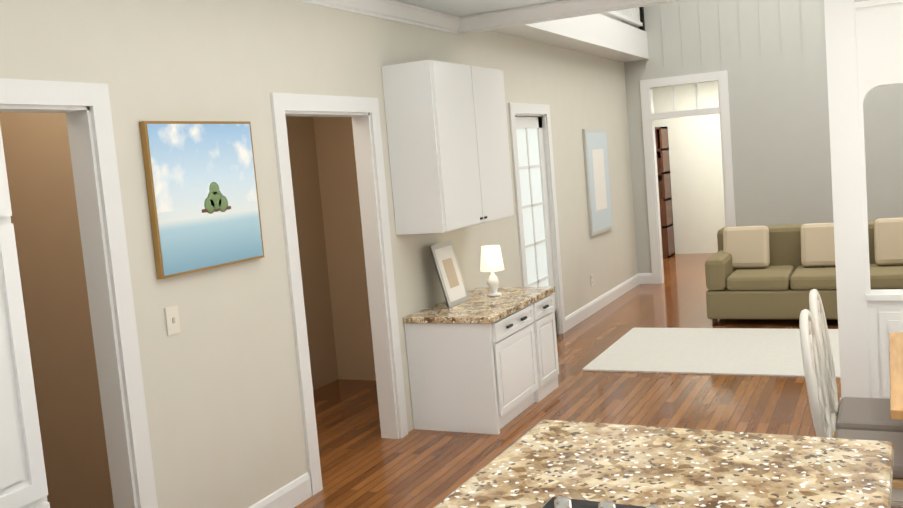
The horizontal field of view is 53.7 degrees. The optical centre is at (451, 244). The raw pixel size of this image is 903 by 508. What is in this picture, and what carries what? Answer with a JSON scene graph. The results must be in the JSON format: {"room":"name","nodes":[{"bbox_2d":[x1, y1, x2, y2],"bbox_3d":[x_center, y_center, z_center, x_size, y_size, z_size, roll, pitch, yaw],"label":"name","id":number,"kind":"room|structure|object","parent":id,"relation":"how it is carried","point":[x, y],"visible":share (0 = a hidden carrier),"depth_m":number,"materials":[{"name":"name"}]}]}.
{"room":"kitchen","nodes":[
{"label":"kitchen","id":0,"kind":"room"},
{"bbox_2d":[0,0,902,507],"bbox_3d":[2.062,-1.217,4.752,8.070,4.600,17.100,-2,6,26],"label":"wall","id":1,"kind":"structure","parent":0,"point":[222,398],"depth_m":4.88,"materials":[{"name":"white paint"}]},
{"bbox_2d":[164,305,180,335],"bbox_3d":[-1.211,0.329,3.886,0.012,0.120,0.075,-2,6,26],"label":"switch plate","id":2,"kind":"object","parent":1,"relation":"attached to","point":[172,319],"visible":1,"depth_m":3.88,"materials":[{"name":"beige plastic"}]},
{"bbox_2d":[139,121,263,278],"bbox_3d":[-1.119,-0.228,4.091,0.034,0.670,0.700,-2,6,26],"label":"seascape painting","id":3,"kind":"object","parent":1,"relation":"attached to","point":[202,193],"visible":1,"depth_m":4.03,"materials":[{"name":"blue paint"}]},
{"bbox_2d":[0,0,735,507],"bbox_3d":[2.044,-0.140,3.293,6.650,2.737,14.220,-2,6,26],"label":"trim","id":4,"kind":"structure","parent":1,"relation":"attached to","point":[84,108],"depth_m":4.74,"materials":[{"name":"white wood"}]},
{"bbox_2d":[381,60,513,234],"bbox_3d":[0.017,-0.664,6.056,0.366,1.060,1.140,-2,6,26],"label":"upper cabinet","id":5,"kind":"object","parent":1,"relation":"attached to","point":[448,142],"visible":1,"depth_m":5.62,"materials":[{"name":"white wood"}]},
{"bbox_2d":[515,116,557,334],"bbox_3d":[0.734,-0.122,8.010,0.040,2.039,0.768,-2,6,26],"label":"french door","id":6,"kind":"structure","parent":1,"relation":"in","point":[533,184],"depth_m":8.06,"materials":[{"name":"white"}]},
{"bbox_2d":[491,7,648,61],"bbox_3d":[1.163,-2.633,8.621,0.298,1.400,4.628,-2,6,26],"label":"skylight","id":7,"kind":"object","parent":1,"relation":"attached to","point":[600,35],"visible":0.58,"depth_m":8.95,"materials":[{"name":"white paint"}]},
{"bbox_2d":[590,274,593,285],"bbox_3d":[1.469,0.367,9.342,0.008,0.120,0.075,-2,6,26],"label":"electrical outlet plate","id":8,"kind":"object","parent":1,"relation":"attached to","point":[591,278],"visible":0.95,"depth_m":9.33,"materials":[{"name":"beige plastic"}]},
{"bbox_2d":[582,129,612,236],"bbox_3d":[1.589,-0.689,9.645,0.028,1.120,0.820,-2,6,26],"label":"picture frame","id":9,"kind":"object","parent":1,"relation":"attached to","point":[597,175],"visible":1,"depth_m":9.57,"materials":[{"name":"silver metal"}]},
{"bbox_2d":[626,0,823,71],"bbox_3d":[4.811,-3.166,9.366,6.166,1.950,0.006,-2,6,26],"label":"wall paneling","id":10,"kind":"structure","parent":1,"relation":"attached to","point":[739,31],"depth_m":10.23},
{"bbox_2d":[395,0,561,16],"bbox_3d":[1.944,-2.626,4.620,8.070,1.960,17.100,-2,6,26],"label":"ceiling","id":11,"kind":"structure","parent":0,"point":[460,8],"depth_m":6.07,"materials":[{"name":"paint"}]},
{"bbox_2d":[294,253,902,507],"bbox_3d":[1.772,1.082,5.538,9.800,0.060,18.300,-2,6,26],"label":"floor","id":12,"kind":"structure","parent":0,"point":[363,464],"depth_m":5.88,"materials":[{"name":"brown wood"}]},
{"bbox_2d":[0,125,49,507],"bbox_3d":[-1.624,0.388,2.112,0.828,2.520,1.110,-2,6,26],"label":"tall cabinet","id":13,"kind":"object","parent":12,"relation":"on","point":[23,482],"visible":1,"depth_m":2.34,"materials":[{"name":"white wood"}]},
{"bbox_2d":[403,287,558,434],"bbox_3d":[0.255,0.750,6.131,0.631,0.740,1.170,-2,6,26],"label":"base cabinet","id":14,"kind":"object","parent":12,"relation":"on","point":[480,361],"visible":0.98,"depth_m":5.69,"materials":[{"name":"white wood"}]},
{"bbox_2d":[429,240,469,307],"bbox_3d":[-0.012,0.195,6.051,0.112,0.418,0.320,-2,6,26],"label":"framed picture","id":15,"kind":"object","parent":14,"relation":"on","point":[449,273],"visible":1,"depth_m":6.03,"materials":[{"name":"silver metal"}]},
{"bbox_2d":[480,245,503,296],"bbox_3d":[0.288,0.183,6.285,0.167,0.349,0.170,-2,6,26],"label":"desk lamp","id":16,"kind":"object","parent":14,"relation":"on","point":[491,259],"visible":1,"depth_m":6.23,"materials":[{"name":"white ceramic"}]},
{"bbox_2d":[433,420,893,507],"bbox_3d":[0.231,1.070,1.516,0.945,0.969,2.160,-2,6,28],"label":"kitchen island","id":17,"kind":"object","parent":12,"relation":"on","point":[555,464],"visible":1,"depth_m":2.12,"materials":[{"name":"beige stone"}]},
{"bbox_2d":[655,127,674,257],"bbox_3d":[3.062,-0.789,13.525,0.440,1.950,0.430,-2,6,26],"label":"shelf","id":18,"kind":"object","parent":12,"relation":"on","point":[665,194],"visible":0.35,"depth_m":13.32,"materials":[{"name":"brown wood"}]},
{"bbox_2d":[582,328,839,377],"bbox_3d":[2.507,0.836,7.108,2.550,0.012,1.600,-2,6,26],"label":"living room rug","id":19,"kind":"object","parent":12,"relation":"on","point":[749,351],"visible":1,"depth_m":7.16,"materials":[{"name":"white carpet"}]},
{"bbox_2d":[705,218,902,324],"bbox_3d":[3.426,0.227,8.175,2.000,0.870,0.950,-2,6,26],"label":"sofa","id":20,"kind":"object","parent":12,"relation":"on","point":[769,272],"visible":0.79,"depth_m":8.13,"materials":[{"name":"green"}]},
{"bbox_2d":[799,309,902,506],"bbox_3d":[1.600,0.752,3.377,0.482,1.031,0.430,-2,6,26],"label":"chair","id":21,"kind":"object","parent":12,"relation":"on","point":[815,380],"visible":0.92,"depth_m":3.38,"materials":[{"name":"white wood"}]},
{"bbox_2d":[809,289,902,437],"bbox_3d":[1.806,0.695,3.801,0.482,1.031,0.430,-2,6,26],"label":"chair","id":22,"kind":"object","parent":12,"relation":"on","point":[858,413],"visible":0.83,"depth_m":3.78,"materials":[{"name":"white wood"}]},
{"bbox_2d":[824,0,902,402],"bbox_3d":[2.955,-0.342,4.626,1.873,2.737,0.230,-2,6,26],"label":"divider","id":23,"kind":"object","parent":12,"relation":"on","point":[864,48],"visible":0.92,"depth_m":4.90,"materials":[{"name":"white"}]},
{"bbox_2d":[889,332,902,419],"bbox_3d":[2.195,0.836,3.367,0.950,0.760,1.250,-2,6,26],"label":"dining table","id":24,"kind":"object","parent":12,"relation":"on","point":[896,370],"visible":1,"depth_m":3.39,"materials":[{"name":"brown wood"}]}
]}

